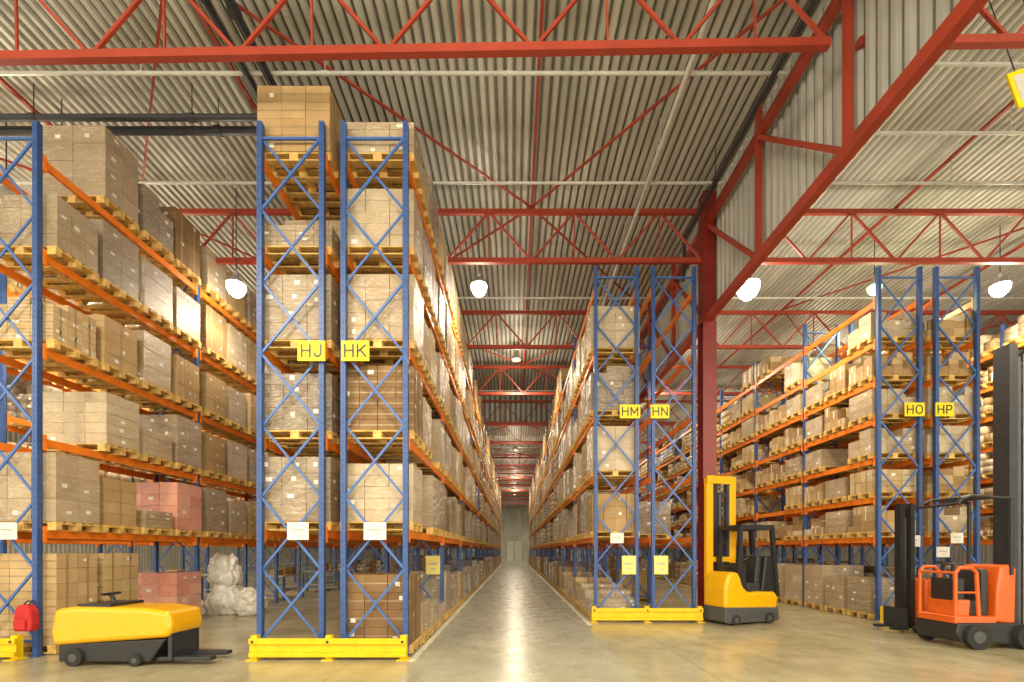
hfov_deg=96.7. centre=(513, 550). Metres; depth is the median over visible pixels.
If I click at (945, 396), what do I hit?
pallet
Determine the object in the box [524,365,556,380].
brace
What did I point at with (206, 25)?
purlin
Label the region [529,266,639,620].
rack
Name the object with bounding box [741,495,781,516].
pallet
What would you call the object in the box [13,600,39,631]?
backpack
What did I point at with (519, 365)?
brace
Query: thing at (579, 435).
pallet
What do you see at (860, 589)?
pallet
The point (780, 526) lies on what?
pallet
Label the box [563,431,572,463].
pallet
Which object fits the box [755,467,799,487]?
pallet
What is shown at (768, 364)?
pallet
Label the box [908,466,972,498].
pallet
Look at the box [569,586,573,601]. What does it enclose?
pallet
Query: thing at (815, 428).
pallet
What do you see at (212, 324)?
pallet
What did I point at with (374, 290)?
pallet
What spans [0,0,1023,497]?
ceiling
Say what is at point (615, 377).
pallet
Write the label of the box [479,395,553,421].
roof truss
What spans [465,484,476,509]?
pallet
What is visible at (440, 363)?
pallet
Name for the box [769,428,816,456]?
pallet
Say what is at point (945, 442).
pallet
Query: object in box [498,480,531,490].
roof truss
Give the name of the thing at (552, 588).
trim
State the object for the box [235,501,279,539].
pallet
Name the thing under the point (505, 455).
roof truss
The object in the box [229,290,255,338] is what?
pallet
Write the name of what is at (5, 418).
rack
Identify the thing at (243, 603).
bundle
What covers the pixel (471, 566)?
pallet
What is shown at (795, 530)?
pallet
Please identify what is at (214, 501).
pallet
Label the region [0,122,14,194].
lamp
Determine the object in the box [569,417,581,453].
pallet
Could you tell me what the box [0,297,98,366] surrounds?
pallet
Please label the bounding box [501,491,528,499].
roof truss
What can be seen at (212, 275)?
pallet
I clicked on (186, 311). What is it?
pallet
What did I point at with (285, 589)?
shelf
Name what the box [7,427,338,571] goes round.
wall
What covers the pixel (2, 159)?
brace
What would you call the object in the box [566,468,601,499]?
pallet
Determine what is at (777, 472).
pallet
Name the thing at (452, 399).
pallet
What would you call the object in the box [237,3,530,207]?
brace
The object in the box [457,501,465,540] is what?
pallet
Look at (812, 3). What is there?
pipe
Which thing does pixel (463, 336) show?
pallet
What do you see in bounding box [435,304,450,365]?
pallet
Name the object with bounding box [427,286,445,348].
pallet
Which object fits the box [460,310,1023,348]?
roof truss
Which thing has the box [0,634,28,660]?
guard
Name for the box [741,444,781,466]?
pallet
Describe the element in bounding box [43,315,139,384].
pallet
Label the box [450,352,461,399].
pallet
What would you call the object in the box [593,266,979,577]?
rack
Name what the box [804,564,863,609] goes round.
pallet
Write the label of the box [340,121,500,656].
rack
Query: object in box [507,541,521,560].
door
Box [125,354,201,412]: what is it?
pallet
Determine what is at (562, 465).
pallet
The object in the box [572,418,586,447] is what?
pallet
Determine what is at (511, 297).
pipe
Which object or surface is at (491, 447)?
pipe
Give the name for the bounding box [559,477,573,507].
pallet
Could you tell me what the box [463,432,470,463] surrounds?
pallet
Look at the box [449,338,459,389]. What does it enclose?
pallet
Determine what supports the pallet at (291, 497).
on the rack at (310, 350)
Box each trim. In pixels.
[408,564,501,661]
[527,564,591,624]
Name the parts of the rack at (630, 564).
upright frame, upright frame, upright frame, upright frame, upright frame, upright frame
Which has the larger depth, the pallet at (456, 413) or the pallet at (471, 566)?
the pallet at (471, 566)
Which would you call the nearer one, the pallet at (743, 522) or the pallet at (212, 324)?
the pallet at (212, 324)
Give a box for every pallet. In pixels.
[0,195,99,282]
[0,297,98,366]
[0,452,99,531]
[0,553,96,653]
[42,125,139,232]
[43,219,139,308]
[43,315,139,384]
[43,392,140,458]
[82,477,138,533]
[85,258,173,329]
[85,330,172,399]
[89,429,172,467]
[97,553,137,601]
[113,183,173,260]
[124,415,201,474]
[125,286,201,348]
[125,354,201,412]
[125,510,173,535]
[134,482,201,536]
[138,571,200,609]
[139,207,200,284]
[159,372,227,423]
[160,432,226,480]
[167,304,227,365]
[173,246,226,306]
[186,440,247,485]
[189,324,246,378]
[192,386,246,432]
[192,487,227,537]
[207,271,246,323]
[209,393,255,440]
[209,448,255,489]
[211,338,255,389]
[227,501,246,538]
[228,452,278,493]
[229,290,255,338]
[230,438,255,447]
[231,359,280,395]
[232,503,255,539]
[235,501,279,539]
[248,445,273,453]
[257,86,347,197]
[265,225,347,282]
[265,275,348,366]
[265,374,348,449]
[265,457,339,531]
[280,539,306,541]
[285,220,350,286]
[289,178,352,220]
[289,361,352,379]
[290,445,362,458]
[311,453,370,463]
[346,122,423,197]
[347,189,422,282]
[347,274,423,366]
[347,366,422,448]
[347,464,422,531]
[347,573,421,653]
[363,397,431,459]
[365,319,431,385]
[386,419,444,473]
[386,475,439,535]
[392,482,445,536]
[409,570,451,619]
[420,169,431,232]
[420,228,431,308]
[420,598,431,642]
[422,432,451,480]
[423,328,438,399]
[423,352,445,412]
[424,258,438,330]
[424,489,450,537]
[426,176,438,260]
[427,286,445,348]
[430,598,438,633]
[432,366,451,423]
[435,222,445,284]
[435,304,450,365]
[438,241,450,306]
[439,445,455,485]
[439,601,445,625]
[444,388,455,432]
[444,448,458,489]
[444,564,465,602]
[445,397,459,440]
[447,452,462,493]
[447,466,465,496]
[447,497,455,538]
[448,560,476,589]
[449,265,455,324]
[449,328,455,378]
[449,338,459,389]
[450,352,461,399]
[450,400,461,447]
[450,467,470,502]
[450,571,462,605]
[450,572,455,613]
[452,415,465,453]
[452,497,459,539]
[454,286,458,338]
[454,368,465,408]
[454,566,470,595]
[454,568,468,599]
[455,572,458,608]
[457,307,462,351]
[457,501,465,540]
[457,504,461,539]
[462,319,465,364]
[462,390,470,423]
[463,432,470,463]
[463,444,472,467]
[463,449,476,475]
[464,332,467,374]
[464,423,468,458]
[465,394,472,429]
[465,473,472,504]
[465,478,474,507]
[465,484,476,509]
[465,510,468,541]
[466,349,470,383]
[466,356,472,391]
[466,384,476,406]
[468,515,470,541]
[469,402,474,436]
[469,512,472,542]
[471,566,472,593]
[472,418,476,441]
[472,514,476,542]
[472,517,475,542]
[472,567,474,591]
[556,412,566,441]
[556,445,561,475]
[556,484,572,509]
[556,513,560,542]
[557,374,560,406]
[557,562,585,589]
[558,443,572,472]
[558,522,560,542]
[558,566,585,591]
[559,365,573,400]
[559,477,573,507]
[561,397,568,429]
[561,437,572,468]
[561,477,573,504]
[561,509,572,542]
[561,572,591,593]
[563,398,573,423]
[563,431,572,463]
[563,471,573,502]
[563,576,593,595]
[564,512,572,541]
[565,580,573,599]
[566,380,577,416]
[566,423,581,459]
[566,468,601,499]
[569,367,580,409]
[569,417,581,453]
[569,521,603,540]
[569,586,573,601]
[572,368,580,399]
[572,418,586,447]
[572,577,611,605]
[573,453,615,493]
[573,504,576,539]
[576,338,589,389]
[576,494,609,539]
[577,399,586,440]
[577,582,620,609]
[580,329,625,378]
[580,442,625,485]
[580,492,625,538]
[581,380,625,432]
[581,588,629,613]
[586,306,639,365]
[586,366,633,424]
[586,426,639,480]
[586,494,639,537]
[586,596,633,618]
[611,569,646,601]
[639,501,670,539]
[730,402,749,423]
[730,428,768,447]
[730,451,767,470]
[736,472,770,494]
[736,498,750,517]
[736,522,753,541]
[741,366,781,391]
[741,393,781,417]
[741,417,780,441]
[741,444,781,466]
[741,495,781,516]
[743,524,753,541]
[755,356,800,381]
[755,414,799,435]
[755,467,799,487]
[755,521,797,541]
[769,404,811,428]
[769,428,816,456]
[769,464,815,484]
[772,563,818,601]
[784,357,834,392]
[784,394,824,421]
[784,428,834,450]
[784,456,834,480]
[784,486,818,509]
[784,516,812,540]
[784,565,811,605]
[803,449,862,475]
[804,382,848,411]
[804,415,858,443]
[804,482,840,506]
[804,515,841,539]
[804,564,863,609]
[823,477,887,503]
[824,364,887,402]
[824,407,887,435]
[824,510,886,538]
[824,575,867,613]
[847,312,915,355]
[847,428,915,463]
[847,506,915,537]
[847,576,893,619]
[848,352,915,391]
[848,389,915,427]
[848,469,915,500]
[905,352,972,390]
[906,386,972,427]
[907,311,972,355]
[908,426,972,463]
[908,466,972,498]
[915,507,972,537]
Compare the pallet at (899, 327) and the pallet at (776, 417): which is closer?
the pallet at (899, 327)
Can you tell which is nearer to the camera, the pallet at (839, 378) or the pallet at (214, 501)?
the pallet at (214, 501)
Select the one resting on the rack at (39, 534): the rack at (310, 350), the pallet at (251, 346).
the pallet at (251, 346)
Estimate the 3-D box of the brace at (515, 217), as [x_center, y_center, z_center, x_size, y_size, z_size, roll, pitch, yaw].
[-2.325,-8.720,13.985,7.384,0.040,0.040,0,0,41]
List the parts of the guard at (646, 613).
post, post, rail, rail, post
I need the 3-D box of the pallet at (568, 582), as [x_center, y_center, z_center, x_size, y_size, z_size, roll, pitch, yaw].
[2.478,1.365,16.207,1.200,0.644,0.800,0,0,0]
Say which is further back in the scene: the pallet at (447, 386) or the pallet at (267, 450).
the pallet at (267, 450)
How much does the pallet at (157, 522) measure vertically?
0.494 m
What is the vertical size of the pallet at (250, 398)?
1.180 m
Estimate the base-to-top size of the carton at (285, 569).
0.258 m
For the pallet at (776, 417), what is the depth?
15.25 m
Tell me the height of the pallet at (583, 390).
1.205 m
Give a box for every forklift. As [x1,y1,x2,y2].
[703,475,779,625]
[873,504,952,632]
[915,343,1023,649]
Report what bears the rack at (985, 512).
on the floor
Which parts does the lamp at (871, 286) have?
bulb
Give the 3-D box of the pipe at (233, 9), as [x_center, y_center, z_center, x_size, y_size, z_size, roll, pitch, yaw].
[-12.141,-8.678,5.084,15.770,0.734,8.220,0,0,0]
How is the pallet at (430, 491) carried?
on the rack at (354, 351)
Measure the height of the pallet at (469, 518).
0.996 m
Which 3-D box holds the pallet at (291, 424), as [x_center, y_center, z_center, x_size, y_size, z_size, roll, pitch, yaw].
[-3.599,-2.381,7.858,1.201,1.080,0.800,0,0,0]
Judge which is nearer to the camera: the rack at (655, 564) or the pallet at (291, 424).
the pallet at (291, 424)
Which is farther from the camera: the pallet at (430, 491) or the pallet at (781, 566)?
the pallet at (781, 566)
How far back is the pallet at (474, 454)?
19.49 m
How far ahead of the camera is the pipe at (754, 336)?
19.01 m
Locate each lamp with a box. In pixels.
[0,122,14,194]
[226,188,245,297]
[471,272,486,296]
[512,350,520,361]
[737,276,759,300]
[867,240,882,295]
[989,225,1011,296]
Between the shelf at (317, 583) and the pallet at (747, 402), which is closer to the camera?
the pallet at (747, 402)
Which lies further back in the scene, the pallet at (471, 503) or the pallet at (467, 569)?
the pallet at (471, 503)
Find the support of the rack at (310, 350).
on the floor
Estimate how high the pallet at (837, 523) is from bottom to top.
0.744 m
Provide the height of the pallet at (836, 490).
0.644 m
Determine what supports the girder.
on the column at (707, 334)
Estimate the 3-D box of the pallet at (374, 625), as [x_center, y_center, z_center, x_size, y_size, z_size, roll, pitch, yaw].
[-2.265,1.040,7.865,1.200,1.295,0.801,0,0,0]
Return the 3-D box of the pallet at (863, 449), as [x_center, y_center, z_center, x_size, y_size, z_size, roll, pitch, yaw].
[9.383,-2.653,11.591,1.200,0.744,0.800,0,0,0]
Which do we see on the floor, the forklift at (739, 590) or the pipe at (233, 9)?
the forklift at (739, 590)
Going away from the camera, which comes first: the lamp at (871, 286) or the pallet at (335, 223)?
the pallet at (335, 223)
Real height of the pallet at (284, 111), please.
1.224 m
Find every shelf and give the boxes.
[265,588,302,591]
[310,582,337,584]
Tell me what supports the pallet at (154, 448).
on the rack at (39, 534)
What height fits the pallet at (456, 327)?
1.180 m
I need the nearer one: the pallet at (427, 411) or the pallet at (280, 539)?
the pallet at (427, 411)
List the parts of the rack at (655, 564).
upright frame, upright frame, upright frame, upright frame, upright frame, upright frame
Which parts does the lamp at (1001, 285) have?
bulb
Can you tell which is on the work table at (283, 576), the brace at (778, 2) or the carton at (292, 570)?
the carton at (292, 570)
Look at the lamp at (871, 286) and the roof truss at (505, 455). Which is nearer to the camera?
the lamp at (871, 286)
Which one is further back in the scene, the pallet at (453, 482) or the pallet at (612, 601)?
the pallet at (453, 482)
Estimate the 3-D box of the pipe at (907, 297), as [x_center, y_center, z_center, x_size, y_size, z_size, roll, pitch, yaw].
[14.700,-8.728,15.200,18.623,0.634,0.082,0,0,0]
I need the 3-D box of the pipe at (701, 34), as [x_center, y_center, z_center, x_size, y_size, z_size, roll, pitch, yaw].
[3.050,-8.690,14.000,0.138,0.710,24.038,0,0,0]
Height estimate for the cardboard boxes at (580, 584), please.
0.744 m
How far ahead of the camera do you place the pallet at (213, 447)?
11.49 m
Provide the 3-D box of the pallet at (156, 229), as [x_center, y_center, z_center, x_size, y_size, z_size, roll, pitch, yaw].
[-8.114,-6.942,9.662,1.200,1.082,0.806,0,0,0]
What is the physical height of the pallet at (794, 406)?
0.644 m
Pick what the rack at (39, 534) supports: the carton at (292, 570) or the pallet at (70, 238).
the pallet at (70, 238)
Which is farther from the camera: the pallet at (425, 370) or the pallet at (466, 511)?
the pallet at (466, 511)
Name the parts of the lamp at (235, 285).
bulb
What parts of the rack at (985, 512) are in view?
upright frame, upright frame, upright frame, upright frame, upright frame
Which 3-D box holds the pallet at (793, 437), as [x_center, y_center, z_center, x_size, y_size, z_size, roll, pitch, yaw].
[9.383,-3.632,14.395,1.200,0.762,0.800,0,0,0]
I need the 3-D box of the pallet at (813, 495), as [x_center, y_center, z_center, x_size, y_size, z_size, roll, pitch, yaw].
[9.388,-1.712,13.399,1.200,0.781,0.800,0,0,0]
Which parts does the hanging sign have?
panel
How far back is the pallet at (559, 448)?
18.89 m
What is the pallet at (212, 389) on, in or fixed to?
on the rack at (39, 534)
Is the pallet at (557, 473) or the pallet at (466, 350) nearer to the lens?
the pallet at (466, 350)
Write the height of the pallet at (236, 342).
1.156 m
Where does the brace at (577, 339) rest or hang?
attached to the purlin at (541, 1)
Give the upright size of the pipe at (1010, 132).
0.634 m
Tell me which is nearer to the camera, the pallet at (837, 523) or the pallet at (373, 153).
the pallet at (373, 153)
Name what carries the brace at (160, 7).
attached to the purlin at (7, 85)
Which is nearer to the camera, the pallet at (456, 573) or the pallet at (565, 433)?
the pallet at (456, 573)
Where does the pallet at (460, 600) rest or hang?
on the floor
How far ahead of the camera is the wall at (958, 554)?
37.19 m
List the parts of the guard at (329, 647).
post, rail, rail, post, post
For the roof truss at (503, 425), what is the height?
1.360 m
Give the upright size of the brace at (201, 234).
0.040 m
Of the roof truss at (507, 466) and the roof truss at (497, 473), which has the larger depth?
the roof truss at (497, 473)
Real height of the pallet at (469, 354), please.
1.097 m
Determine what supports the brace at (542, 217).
attached to the purlin at (541, 1)
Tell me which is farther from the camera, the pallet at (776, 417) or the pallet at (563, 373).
the pallet at (563, 373)
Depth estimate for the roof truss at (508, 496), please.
69.93 m
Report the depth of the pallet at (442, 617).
10.49 m
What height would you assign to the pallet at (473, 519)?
1.026 m
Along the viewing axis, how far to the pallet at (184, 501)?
10.16 m
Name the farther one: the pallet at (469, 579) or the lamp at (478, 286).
the pallet at (469, 579)
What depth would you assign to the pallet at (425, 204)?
8.73 m
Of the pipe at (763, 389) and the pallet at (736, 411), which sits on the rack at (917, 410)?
the pallet at (736, 411)
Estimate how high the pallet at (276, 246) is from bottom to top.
0.494 m
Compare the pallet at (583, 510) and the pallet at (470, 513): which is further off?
the pallet at (470, 513)
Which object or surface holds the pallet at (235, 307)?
on the rack at (39, 534)
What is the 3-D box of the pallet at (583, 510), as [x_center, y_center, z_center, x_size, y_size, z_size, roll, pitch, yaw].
[2.480,-0.958,12.492,1.202,1.234,0.801,0,0,0]
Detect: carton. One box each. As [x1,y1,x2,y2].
[270,570,282,574]
[278,567,288,573]
[289,567,295,573]
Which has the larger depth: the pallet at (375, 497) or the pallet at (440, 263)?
the pallet at (440, 263)
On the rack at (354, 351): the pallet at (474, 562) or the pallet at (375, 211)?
the pallet at (375, 211)
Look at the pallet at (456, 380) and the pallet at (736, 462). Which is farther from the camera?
the pallet at (736, 462)
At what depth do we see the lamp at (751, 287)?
12.41 m
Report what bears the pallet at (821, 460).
on the rack at (917, 410)
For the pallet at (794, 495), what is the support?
on the rack at (917, 410)
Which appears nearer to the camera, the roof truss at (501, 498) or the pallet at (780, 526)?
the pallet at (780, 526)
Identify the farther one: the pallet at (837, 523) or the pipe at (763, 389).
the pipe at (763, 389)
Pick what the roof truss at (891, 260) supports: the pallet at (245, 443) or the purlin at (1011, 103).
the purlin at (1011, 103)
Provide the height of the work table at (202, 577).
0.870 m
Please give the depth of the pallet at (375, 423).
7.49 m
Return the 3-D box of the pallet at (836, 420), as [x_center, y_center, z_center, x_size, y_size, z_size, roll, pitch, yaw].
[9.379,-3.632,12.503,1.200,0.762,0.800,0,0,0]
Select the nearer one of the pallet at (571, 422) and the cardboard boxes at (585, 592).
the cardboard boxes at (585, 592)
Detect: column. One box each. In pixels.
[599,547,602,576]
[698,321,716,618]
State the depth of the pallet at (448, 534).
11.51 m
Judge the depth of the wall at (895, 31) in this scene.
7.88 m
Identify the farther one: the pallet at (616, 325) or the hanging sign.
the pallet at (616, 325)
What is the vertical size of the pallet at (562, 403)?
1.080 m
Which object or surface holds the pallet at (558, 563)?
on the floor
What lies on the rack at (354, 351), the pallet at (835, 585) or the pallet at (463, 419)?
the pallet at (463, 419)
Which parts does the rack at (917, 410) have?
upright frame, upright frame, upright frame, upright frame, upright frame, upright frame, upright frame, upright frame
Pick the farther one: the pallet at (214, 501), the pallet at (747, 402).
the pallet at (747, 402)
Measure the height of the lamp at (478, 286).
1.970 m
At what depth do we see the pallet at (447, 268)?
11.40 m
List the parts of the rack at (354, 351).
upright frame, upright frame, upright frame, upright frame, upright frame, upright frame, upright frame, upright frame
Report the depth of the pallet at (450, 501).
12.10 m
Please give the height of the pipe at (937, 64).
0.634 m
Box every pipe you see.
[0,0,256,122]
[0,0,277,136]
[0,39,786,76]
[0,157,723,184]
[458,280,657,298]
[470,349,573,349]
[481,379,555,391]
[491,447,539,447]
[601,0,717,305]
[655,389,763,390]
[681,0,817,281]
[688,336,816,349]
[732,280,1023,298]
[830,160,1023,184]
[873,107,1023,135]
[932,62,1023,66]
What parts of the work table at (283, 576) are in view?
leg, leg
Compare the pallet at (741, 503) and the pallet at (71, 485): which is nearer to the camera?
the pallet at (71, 485)
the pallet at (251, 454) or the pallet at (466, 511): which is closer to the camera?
the pallet at (251, 454)
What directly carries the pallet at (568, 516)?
on the rack at (630, 564)
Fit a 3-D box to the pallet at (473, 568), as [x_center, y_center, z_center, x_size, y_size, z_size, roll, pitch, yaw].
[-2.251,1.189,18.951,1.201,0.996,0.800,0,0,0]
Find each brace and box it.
[0,157,31,170]
[141,0,161,180]
[200,233,253,256]
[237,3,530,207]
[453,208,530,256]
[467,343,522,364]
[477,365,522,381]
[524,339,578,364]
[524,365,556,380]
[533,0,784,207]
[533,208,641,307]
[784,227,1023,309]
[786,315,813,351]
[980,320,1017,329]
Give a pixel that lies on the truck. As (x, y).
(134, 632)
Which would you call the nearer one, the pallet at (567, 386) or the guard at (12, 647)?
the guard at (12, 647)
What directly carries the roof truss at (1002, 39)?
attached to the ceiling
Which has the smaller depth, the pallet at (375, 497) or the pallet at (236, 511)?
the pallet at (375, 497)
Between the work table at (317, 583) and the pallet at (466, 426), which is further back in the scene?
the work table at (317, 583)
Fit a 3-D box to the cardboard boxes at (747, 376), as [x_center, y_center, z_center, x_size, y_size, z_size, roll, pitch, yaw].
[9.392,-6.498,17.203,1.200,0.694,0.800,0,0,0]
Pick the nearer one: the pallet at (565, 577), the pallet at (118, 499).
the pallet at (118, 499)
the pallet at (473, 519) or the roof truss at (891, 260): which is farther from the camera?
the pallet at (473, 519)
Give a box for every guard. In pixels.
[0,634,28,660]
[245,634,410,660]
[590,606,704,622]
[878,606,882,621]
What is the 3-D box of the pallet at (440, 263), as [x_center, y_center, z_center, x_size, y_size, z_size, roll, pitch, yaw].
[-2.248,-6.913,10.564,1.200,1.024,0.800,0,0,0]
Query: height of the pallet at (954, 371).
0.781 m
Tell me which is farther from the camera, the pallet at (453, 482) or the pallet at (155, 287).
the pallet at (453, 482)
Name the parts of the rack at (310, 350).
upright frame, upright frame, upright frame, upright frame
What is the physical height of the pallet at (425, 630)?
0.744 m
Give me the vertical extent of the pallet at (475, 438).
0.993 m
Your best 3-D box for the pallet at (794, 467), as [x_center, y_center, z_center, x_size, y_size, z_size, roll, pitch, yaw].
[9.380,-2.603,14.408,1.200,0.644,0.800,0,0,0]
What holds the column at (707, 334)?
on the floor
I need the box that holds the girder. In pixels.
[633,0,988,404]
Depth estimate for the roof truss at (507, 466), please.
45.59 m
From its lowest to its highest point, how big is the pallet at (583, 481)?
1.072 m
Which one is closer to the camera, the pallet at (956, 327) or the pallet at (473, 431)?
the pallet at (956, 327)
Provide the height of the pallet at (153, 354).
1.185 m
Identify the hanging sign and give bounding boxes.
[989,0,1023,108]
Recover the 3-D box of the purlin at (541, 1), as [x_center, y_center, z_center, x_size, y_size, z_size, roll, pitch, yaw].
[0.450,-8.725,39.500,0.060,0.070,77.000,0,0,0]
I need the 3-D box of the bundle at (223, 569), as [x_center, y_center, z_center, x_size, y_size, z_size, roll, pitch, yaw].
[-7.796,0.486,12.301,0.844,0.908,0.689,0,0,-18]
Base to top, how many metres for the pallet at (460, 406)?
1.280 m
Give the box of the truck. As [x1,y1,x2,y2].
[52,591,231,666]
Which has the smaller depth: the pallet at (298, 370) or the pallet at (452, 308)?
the pallet at (298, 370)
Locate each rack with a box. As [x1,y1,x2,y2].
[0,121,454,656]
[0,273,374,592]
[256,121,488,637]
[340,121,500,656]
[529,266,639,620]
[543,266,695,620]
[584,266,924,620]
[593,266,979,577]
[785,324,1023,565]
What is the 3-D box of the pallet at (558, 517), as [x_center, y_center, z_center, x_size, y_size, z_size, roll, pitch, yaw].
[2.484,-0.981,19.904,1.202,1.280,0.805,0,0,0]
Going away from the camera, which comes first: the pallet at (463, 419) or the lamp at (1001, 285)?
the lamp at (1001, 285)
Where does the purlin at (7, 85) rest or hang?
on the roof truss at (891, 260)
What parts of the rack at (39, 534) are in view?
upright frame, upright frame, upright frame, upright frame, upright frame, upright frame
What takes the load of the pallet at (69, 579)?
on the floor
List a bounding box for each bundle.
[201,599,206,614]
[204,584,243,614]
[207,552,242,585]
[229,587,267,615]
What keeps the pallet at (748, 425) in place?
on the rack at (917, 410)
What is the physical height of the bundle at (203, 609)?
0.508 m
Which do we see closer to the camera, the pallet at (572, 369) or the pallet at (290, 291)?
the pallet at (290, 291)
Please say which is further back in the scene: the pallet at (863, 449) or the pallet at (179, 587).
the pallet at (863, 449)
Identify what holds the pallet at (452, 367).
on the rack at (354, 351)
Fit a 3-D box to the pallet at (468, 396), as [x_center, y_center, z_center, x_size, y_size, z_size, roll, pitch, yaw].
[-2.243,-5.386,17.062,1.200,1.031,0.800,0,0,0]
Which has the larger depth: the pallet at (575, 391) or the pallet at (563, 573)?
the pallet at (563, 573)
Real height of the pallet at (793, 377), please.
0.804 m
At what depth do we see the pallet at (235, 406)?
12.40 m
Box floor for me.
[0,561,1023,681]
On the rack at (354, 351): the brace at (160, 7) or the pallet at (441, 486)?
the pallet at (441, 486)
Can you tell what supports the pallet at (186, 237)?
on the rack at (39, 534)
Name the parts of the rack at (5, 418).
upright frame, upright frame, upright frame, upright frame, upright frame, upright frame, upright frame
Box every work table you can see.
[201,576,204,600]
[265,573,304,600]
[306,570,339,591]
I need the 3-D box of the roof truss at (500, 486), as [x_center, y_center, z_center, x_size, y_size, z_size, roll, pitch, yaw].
[0.000,-7.980,60.250,59.834,1.360,0.100,0,0,0]
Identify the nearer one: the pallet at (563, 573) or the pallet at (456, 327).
the pallet at (456, 327)
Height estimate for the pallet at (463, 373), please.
1.106 m
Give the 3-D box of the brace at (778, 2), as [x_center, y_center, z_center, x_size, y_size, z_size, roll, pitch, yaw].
[2.575,-8.720,9.115,0.040,0.040,6.464,0,0,-41]
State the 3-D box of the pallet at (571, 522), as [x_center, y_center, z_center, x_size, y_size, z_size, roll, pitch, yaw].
[2.484,-0.663,15.299,1.200,0.644,0.800,0,0,0]
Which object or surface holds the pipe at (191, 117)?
hanging from the ceiling
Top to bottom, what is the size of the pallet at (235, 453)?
1.106 m
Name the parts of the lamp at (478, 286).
bulb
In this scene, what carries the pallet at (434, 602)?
on the floor
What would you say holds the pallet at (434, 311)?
on the rack at (354, 351)
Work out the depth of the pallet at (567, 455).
16.14 m
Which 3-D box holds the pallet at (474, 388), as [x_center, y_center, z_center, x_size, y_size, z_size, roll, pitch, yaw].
[-2.250,-6.773,19.861,1.200,0.744,0.800,0,0,0]
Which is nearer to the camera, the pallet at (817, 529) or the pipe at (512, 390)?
the pallet at (817, 529)
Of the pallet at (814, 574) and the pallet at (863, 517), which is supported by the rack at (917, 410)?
the pallet at (863, 517)
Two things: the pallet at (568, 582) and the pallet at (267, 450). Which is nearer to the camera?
the pallet at (267, 450)
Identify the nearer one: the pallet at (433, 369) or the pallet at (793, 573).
the pallet at (433, 369)
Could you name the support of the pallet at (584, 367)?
on the rack at (630, 564)
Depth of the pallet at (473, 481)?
18.66 m
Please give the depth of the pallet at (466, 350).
16.17 m
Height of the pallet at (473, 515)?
1.234 m
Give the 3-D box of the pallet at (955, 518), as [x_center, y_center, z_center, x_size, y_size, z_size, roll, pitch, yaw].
[10.795,-0.713,11.598,1.200,0.744,0.800,0,0,0]
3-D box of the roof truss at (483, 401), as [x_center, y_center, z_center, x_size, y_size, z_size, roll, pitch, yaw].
[0.000,-7.980,26.160,59.834,1.360,0.100,0,0,0]
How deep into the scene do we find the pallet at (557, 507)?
19.85 m
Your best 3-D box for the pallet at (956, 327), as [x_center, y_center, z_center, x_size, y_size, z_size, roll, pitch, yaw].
[10.797,-5.532,11.596,1.200,0.762,0.800,0,0,0]
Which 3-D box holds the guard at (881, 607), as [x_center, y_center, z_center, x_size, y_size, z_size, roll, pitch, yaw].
[10.150,1.510,10.880,2.760,0.380,0.220,0,0,0]
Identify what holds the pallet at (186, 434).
on the rack at (39, 534)
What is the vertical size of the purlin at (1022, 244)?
0.070 m
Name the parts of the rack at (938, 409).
upright frame, upright frame, upright frame, upright frame, upright frame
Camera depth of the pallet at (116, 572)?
8.68 m
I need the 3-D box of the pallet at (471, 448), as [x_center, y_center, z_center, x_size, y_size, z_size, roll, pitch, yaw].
[-2.239,-3.753,17.954,1.200,0.844,0.800,0,0,0]
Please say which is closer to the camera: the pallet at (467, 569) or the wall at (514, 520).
the pallet at (467, 569)
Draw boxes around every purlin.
[0,76,52,124]
[193,0,256,112]
[517,0,543,487]
[640,99,1014,437]
[913,243,1023,309]
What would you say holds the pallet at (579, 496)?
on the rack at (630, 564)
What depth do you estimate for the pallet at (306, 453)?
8.70 m
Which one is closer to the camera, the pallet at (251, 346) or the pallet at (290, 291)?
the pallet at (290, 291)
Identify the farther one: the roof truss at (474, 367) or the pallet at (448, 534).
the roof truss at (474, 367)
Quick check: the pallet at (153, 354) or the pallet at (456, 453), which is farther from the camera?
the pallet at (456, 453)
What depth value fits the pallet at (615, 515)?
11.24 m
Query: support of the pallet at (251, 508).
on the rack at (39, 534)
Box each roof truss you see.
[0,0,1023,65]
[20,366,983,394]
[178,209,1023,264]
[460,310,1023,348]
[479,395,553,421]
[481,400,730,423]
[485,424,673,443]
[491,441,656,458]
[492,454,657,469]
[495,465,535,477]
[497,473,534,484]
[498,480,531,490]
[500,486,530,495]
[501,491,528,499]
[501,496,528,503]
[501,498,528,506]
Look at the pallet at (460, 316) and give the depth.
14.12 m
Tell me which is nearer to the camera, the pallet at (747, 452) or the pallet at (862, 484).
the pallet at (862, 484)
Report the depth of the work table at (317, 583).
19.37 m
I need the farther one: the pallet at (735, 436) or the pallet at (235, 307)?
the pallet at (735, 436)
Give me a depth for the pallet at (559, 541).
18.83 m
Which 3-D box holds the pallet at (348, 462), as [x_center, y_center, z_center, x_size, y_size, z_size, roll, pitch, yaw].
[-3.606,-2.433,9.662,1.200,1.185,0.800,0,0,0]
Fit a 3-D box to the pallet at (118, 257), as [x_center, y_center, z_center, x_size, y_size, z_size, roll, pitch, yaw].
[-8.117,-5.485,8.755,1.200,1.229,0.802,0,0,0]
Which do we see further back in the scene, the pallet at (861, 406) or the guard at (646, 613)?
the pallet at (861, 406)
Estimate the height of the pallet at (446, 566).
1.234 m
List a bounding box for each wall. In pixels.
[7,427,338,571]
[339,500,688,560]
[639,0,989,397]
[689,451,992,566]
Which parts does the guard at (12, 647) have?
rail, rail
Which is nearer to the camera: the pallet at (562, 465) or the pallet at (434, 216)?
the pallet at (434, 216)

